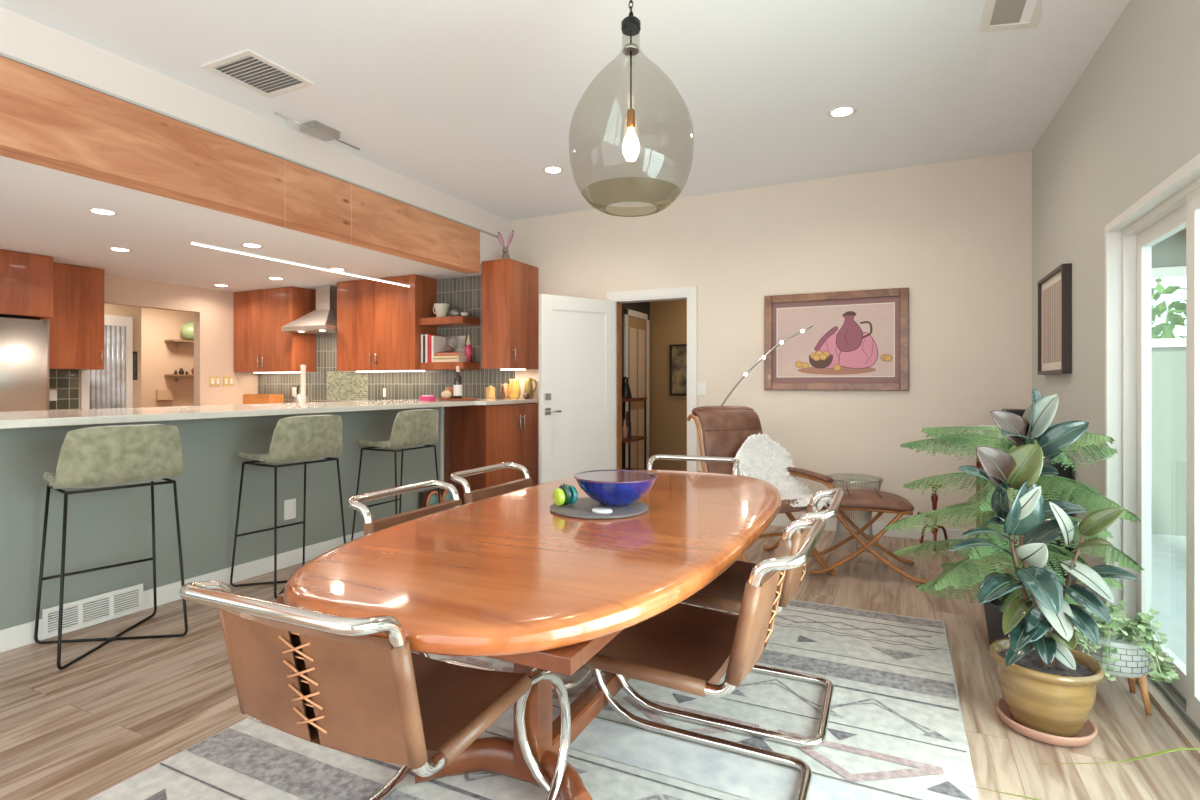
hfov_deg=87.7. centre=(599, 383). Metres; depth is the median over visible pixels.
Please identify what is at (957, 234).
wall
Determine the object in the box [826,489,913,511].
cushion
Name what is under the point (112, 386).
door
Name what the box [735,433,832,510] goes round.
sheepskin
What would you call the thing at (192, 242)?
track light
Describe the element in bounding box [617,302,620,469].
door frame
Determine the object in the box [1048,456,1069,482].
speaker
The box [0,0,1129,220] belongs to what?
ceiling
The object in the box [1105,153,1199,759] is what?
sliding door
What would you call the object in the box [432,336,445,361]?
book
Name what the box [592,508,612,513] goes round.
soap dish
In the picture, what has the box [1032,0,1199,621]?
wall
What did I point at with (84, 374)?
trim
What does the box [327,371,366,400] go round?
backsplash
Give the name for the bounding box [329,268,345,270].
recessed light
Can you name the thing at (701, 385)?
light switch
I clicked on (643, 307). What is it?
wall
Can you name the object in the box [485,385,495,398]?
canister
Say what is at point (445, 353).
book
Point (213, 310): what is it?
wall
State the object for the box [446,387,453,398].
pot
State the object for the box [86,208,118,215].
recessed light
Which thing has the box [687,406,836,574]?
lounge chair
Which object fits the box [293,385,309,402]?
kettle
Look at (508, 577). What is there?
dining table
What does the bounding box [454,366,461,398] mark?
wine bottle
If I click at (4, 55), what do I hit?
trim
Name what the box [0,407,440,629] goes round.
wall
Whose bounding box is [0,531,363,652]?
baseboard
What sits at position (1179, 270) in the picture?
window
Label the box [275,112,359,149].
track light
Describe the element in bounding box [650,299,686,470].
wall
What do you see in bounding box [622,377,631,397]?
figurine
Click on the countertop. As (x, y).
(46, 418)
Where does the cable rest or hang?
on the floor
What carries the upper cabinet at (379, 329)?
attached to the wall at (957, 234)
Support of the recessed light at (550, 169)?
in the ceiling at (469, 101)
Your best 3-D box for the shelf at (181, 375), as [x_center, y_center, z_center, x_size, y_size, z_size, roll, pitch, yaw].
[-6.180,-0.087,9.511,0.215,0.110,0.720,0,0,26]
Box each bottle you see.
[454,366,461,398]
[465,335,472,361]
[622,419,627,438]
[626,411,627,426]
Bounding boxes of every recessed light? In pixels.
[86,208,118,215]
[107,247,132,251]
[213,284,228,286]
[240,243,263,247]
[267,277,283,279]
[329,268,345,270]
[542,166,563,173]
[827,106,856,117]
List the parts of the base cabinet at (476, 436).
panel, door, door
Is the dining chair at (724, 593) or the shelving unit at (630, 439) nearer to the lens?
the dining chair at (724, 593)
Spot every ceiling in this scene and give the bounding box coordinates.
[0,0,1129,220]
[0,156,481,291]
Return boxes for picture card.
[446,336,465,352]
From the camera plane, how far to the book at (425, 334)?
6.59 m
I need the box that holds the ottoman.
[809,487,926,583]
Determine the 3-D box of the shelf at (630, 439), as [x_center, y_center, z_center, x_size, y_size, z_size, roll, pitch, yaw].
[0.286,0.585,6.673,0.280,0.030,0.480,0,0,26]
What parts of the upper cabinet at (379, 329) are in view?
door, light strip, door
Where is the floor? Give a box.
[0,525,1199,799]
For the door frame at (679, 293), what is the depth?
5.63 m
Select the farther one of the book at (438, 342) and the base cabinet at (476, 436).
the book at (438, 342)
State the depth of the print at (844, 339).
5.08 m
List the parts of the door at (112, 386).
frame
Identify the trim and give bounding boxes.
[0,52,498,237]
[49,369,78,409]
[80,370,88,408]
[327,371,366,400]
[441,407,443,480]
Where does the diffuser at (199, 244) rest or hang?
attached to the track light at (192, 242)
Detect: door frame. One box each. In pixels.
[606,286,696,470]
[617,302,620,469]
[624,308,649,467]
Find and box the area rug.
[88,600,977,799]
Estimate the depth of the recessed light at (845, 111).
3.87 m
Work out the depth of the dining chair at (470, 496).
2.99 m
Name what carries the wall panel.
attached to the wall at (109, 309)
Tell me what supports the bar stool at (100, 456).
on the floor
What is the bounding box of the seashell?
[443,345,453,351]
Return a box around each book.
[421,334,424,362]
[423,336,424,362]
[425,334,426,362]
[427,334,441,362]
[430,335,443,362]
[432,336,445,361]
[433,358,466,361]
[434,355,466,358]
[436,352,465,355]
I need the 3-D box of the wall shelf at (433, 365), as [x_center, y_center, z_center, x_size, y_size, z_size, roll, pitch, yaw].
[-1.594,-0.189,6.614,0.578,0.073,0.287,0,0,26]
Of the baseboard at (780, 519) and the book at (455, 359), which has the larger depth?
the book at (455, 359)
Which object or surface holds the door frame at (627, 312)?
in the wall at (643, 307)
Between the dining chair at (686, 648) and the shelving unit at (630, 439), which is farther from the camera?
the shelving unit at (630, 439)
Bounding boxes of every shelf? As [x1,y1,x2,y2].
[165,339,193,347]
[165,374,193,381]
[419,316,479,326]
[419,362,479,369]
[622,398,646,401]
[622,436,646,442]
[622,468,646,469]
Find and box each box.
[156,389,172,400]
[243,394,283,403]
[420,395,434,400]
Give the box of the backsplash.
[258,275,514,409]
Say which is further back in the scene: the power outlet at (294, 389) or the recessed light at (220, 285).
the power outlet at (294, 389)
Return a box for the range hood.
[281,285,336,333]
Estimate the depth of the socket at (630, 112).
2.37 m
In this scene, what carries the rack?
on the floor
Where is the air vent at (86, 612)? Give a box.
[42,583,142,639]
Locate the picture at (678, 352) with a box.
[670,344,686,395]
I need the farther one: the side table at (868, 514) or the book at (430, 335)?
the book at (430, 335)
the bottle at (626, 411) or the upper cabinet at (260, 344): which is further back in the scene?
the upper cabinet at (260, 344)
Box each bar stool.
[34,424,187,669]
[230,415,345,598]
[351,409,440,540]
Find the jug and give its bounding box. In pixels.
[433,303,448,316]
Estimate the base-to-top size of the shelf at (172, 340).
0.110 m
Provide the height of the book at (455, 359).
0.036 m
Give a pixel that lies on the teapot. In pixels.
(454, 312)
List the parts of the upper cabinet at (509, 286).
door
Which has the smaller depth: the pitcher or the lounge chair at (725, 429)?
the lounge chair at (725, 429)
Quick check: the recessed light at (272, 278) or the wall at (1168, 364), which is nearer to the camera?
the wall at (1168, 364)
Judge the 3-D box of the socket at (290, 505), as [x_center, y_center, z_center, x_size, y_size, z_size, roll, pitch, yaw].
[-2.038,0.825,4.118,0.003,0.078,0.042,0,0,26]
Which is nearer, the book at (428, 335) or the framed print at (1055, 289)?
the framed print at (1055, 289)
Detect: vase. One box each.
[180,322,193,340]
[509,379,520,398]
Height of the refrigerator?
1.745 m
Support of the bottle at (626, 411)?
on the shelving unit at (630, 439)
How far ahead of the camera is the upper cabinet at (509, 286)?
5.95 m
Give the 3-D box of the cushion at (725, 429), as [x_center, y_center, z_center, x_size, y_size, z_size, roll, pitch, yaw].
[1.040,0.495,4.225,0.500,0.671,0.855,0,0,-23]
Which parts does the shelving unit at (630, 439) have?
post, post, post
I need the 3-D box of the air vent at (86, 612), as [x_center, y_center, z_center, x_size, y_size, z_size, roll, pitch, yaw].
[-2.512,1.125,3.114,0.008,0.140,0.430,0,0,26]
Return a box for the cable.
[972,748,1199,799]
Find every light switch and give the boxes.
[49,390,56,400]
[210,376,219,385]
[223,377,233,385]
[697,381,705,395]
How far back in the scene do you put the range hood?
7.26 m
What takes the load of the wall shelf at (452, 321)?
attached to the wall at (957, 234)
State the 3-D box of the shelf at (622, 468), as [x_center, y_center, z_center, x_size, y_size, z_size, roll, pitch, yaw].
[0.286,0.945,6.673,0.280,0.030,0.480,0,0,26]
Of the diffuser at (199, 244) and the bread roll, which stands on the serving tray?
the bread roll
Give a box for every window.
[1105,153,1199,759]
[1151,266,1185,347]
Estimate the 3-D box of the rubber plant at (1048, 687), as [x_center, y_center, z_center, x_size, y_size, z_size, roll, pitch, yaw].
[1.420,0.606,2.147,0.612,1.188,0.366,0,0,-8]
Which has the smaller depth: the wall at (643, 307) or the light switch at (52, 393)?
the light switch at (52, 393)
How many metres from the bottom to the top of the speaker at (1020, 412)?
0.300 m
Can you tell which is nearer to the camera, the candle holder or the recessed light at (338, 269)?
the candle holder
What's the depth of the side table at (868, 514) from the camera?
4.56 m
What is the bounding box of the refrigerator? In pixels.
[0,317,48,411]
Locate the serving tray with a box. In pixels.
[437,398,477,400]
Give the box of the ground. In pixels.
[1151,533,1185,664]
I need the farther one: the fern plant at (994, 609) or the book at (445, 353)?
the book at (445, 353)
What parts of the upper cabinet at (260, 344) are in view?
door, light strip, door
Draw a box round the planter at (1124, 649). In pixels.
[1071,600,1179,714]
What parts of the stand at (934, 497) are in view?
leg, leg, leg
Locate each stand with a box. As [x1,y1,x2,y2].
[917,483,947,551]
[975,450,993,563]
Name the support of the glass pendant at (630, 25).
hanging from the ceiling at (469, 101)
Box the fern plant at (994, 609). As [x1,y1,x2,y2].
[883,426,1144,645]
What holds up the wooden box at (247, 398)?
on the countertop
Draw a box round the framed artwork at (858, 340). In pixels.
[764,287,908,390]
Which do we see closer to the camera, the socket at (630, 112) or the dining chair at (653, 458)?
the socket at (630, 112)
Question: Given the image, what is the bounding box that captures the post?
[299,364,306,403]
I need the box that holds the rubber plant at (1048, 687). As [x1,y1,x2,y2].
[949,388,1138,746]
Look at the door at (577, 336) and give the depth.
5.65 m
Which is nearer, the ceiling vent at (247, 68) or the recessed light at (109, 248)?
the ceiling vent at (247, 68)
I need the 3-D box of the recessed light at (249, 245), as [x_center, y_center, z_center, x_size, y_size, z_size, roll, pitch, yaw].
[-2.904,-1.153,5.215,0.174,0.004,0.174,0,0,26]
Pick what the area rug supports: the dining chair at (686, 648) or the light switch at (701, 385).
the dining chair at (686, 648)
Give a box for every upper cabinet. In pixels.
[0,249,52,319]
[34,262,103,369]
[234,287,315,372]
[337,275,436,371]
[482,259,537,368]
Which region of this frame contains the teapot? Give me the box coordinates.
[448,307,465,315]
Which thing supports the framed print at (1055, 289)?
attached to the wall at (1130, 121)
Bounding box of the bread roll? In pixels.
[441,390,451,398]
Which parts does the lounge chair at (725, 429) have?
frame, leg, leg, leg, armrest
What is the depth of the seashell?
6.51 m
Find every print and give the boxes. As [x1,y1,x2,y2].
[777,302,894,376]
[1038,263,1071,374]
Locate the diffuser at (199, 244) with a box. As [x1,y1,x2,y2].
[191,243,409,286]
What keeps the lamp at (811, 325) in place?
on the floor
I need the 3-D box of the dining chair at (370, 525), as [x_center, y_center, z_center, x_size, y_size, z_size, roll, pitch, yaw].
[-0.451,0.797,2.280,0.805,0.784,0.519,0,0,26]
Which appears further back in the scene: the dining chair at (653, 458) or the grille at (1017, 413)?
the grille at (1017, 413)
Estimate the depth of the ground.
3.76 m
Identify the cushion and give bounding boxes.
[692,406,825,513]
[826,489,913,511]
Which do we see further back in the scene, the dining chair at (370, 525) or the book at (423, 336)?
the book at (423, 336)
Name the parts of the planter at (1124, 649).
pot, leg, leg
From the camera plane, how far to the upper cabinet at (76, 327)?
6.07 m
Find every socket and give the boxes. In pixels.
[288,503,293,515]
[627,108,634,127]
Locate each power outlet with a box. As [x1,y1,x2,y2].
[284,498,295,519]
[292,387,296,396]
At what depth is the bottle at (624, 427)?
6.47 m
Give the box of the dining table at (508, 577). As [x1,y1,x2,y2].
[277,470,780,799]
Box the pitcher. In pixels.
[524,378,536,398]
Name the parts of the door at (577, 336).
handle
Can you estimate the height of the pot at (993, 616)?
0.220 m
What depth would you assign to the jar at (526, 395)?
6.09 m
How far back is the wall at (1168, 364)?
5.09 m
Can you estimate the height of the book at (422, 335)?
0.300 m
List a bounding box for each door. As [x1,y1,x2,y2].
[89,315,132,408]
[539,294,615,483]
[628,316,646,468]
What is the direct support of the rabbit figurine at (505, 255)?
on the upper cabinet at (509, 286)
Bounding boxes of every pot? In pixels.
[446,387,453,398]
[983,592,1027,645]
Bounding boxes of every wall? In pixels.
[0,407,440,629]
[79,274,257,408]
[104,304,140,407]
[141,307,193,406]
[444,151,1031,533]
[622,302,649,467]
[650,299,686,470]
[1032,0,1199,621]
[1151,233,1185,535]
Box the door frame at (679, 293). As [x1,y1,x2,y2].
[606,286,696,470]
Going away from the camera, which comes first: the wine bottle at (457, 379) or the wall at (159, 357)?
the wine bottle at (457, 379)
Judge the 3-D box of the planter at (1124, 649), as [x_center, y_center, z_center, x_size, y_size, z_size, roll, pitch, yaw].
[1.910,1.013,2.374,0.395,0.375,0.456,0,0,26]
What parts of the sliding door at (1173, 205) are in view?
sash, sill, sash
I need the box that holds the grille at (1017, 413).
[1009,412,1023,444]
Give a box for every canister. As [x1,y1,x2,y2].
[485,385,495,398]
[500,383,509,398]
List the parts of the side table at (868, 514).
glass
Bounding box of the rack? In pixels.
[419,485,457,508]
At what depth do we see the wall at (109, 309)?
7.53 m
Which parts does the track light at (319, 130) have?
arm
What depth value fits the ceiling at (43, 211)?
5.03 m
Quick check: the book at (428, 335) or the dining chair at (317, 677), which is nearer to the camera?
the dining chair at (317, 677)
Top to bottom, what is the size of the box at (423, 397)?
0.052 m
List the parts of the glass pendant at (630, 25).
cord, chain, bulb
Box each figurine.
[498,230,513,258]
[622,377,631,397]
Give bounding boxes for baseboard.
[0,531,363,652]
[770,514,1013,542]
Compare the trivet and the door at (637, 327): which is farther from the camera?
the door at (637, 327)
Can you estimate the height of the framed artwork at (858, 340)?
0.800 m
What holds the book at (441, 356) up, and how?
on the book at (455, 359)
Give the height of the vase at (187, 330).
0.285 m
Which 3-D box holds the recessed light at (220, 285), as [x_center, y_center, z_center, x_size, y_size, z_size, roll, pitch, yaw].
[-4.439,-1.153,7.322,0.174,0.004,0.174,0,0,26]
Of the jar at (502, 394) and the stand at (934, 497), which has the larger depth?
the jar at (502, 394)
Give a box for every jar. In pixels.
[499,386,505,398]
[523,393,529,398]
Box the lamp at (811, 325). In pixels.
[704,324,812,462]
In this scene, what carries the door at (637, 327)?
attached to the door frame at (627, 312)
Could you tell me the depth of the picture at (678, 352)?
7.58 m
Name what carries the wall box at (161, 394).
attached to the wall at (159, 357)
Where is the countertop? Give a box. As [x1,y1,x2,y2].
[0,398,538,428]
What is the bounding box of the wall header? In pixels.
[0,6,510,268]
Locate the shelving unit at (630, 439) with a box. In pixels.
[622,397,646,469]
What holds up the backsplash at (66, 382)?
attached to the wall at (213, 310)
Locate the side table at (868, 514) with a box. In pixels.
[829,474,883,551]
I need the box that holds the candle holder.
[552,483,577,505]
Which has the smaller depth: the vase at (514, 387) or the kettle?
the vase at (514, 387)
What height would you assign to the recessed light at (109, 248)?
0.004 m
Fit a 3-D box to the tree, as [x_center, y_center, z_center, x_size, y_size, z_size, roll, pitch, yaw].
[5.622,-0.139,7.293,2.195,2.990,2.230,0,0,26]
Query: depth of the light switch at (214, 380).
7.63 m
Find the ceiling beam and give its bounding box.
[0,56,479,273]
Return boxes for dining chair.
[179,581,570,799]
[347,480,593,691]
[450,462,585,670]
[515,518,824,799]
[613,488,843,748]
[647,454,739,613]
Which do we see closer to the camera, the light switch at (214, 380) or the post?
the post
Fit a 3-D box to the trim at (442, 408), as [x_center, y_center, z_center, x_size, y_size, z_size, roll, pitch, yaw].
[-1.388,0.694,5.490,0.017,1.012,0.027,0,0,26]
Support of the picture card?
on the wall shelf at (433, 365)
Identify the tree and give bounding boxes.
[1151,277,1185,338]
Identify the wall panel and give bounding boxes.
[133,351,136,379]
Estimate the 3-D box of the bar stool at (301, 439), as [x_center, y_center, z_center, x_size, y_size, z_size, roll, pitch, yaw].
[-1.858,0.691,3.774,0.486,1.018,0.485,0,0,31]
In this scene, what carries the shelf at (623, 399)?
attached to the shelving unit at (630, 439)
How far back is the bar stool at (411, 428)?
4.45 m
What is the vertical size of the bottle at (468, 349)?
0.290 m
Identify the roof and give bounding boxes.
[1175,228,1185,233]
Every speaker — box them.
[1002,409,1025,451]
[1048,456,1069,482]
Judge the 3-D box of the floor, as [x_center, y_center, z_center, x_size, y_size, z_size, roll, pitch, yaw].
[-2.519,1.230,5.313,11.260,0.060,11.400,0,0,26]
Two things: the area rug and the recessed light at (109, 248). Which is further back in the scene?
the recessed light at (109, 248)
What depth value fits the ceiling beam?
3.58 m
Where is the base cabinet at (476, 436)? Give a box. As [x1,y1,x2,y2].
[445,403,537,504]
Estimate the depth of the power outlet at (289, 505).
4.11 m
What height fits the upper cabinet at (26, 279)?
0.552 m
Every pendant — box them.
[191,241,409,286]
[569,0,693,216]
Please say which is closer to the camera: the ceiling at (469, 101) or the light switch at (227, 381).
the ceiling at (469, 101)
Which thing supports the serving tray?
on the countertop
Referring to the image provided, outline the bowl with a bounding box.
[574,470,657,506]
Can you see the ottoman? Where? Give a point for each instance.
(881, 502)
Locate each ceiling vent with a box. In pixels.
[201,49,314,97]
[979,0,1041,32]
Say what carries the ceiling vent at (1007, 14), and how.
in the ceiling at (469, 101)
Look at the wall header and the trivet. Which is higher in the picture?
the wall header
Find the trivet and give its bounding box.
[550,498,647,518]
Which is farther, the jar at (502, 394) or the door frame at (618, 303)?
the jar at (502, 394)
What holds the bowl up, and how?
on the trivet

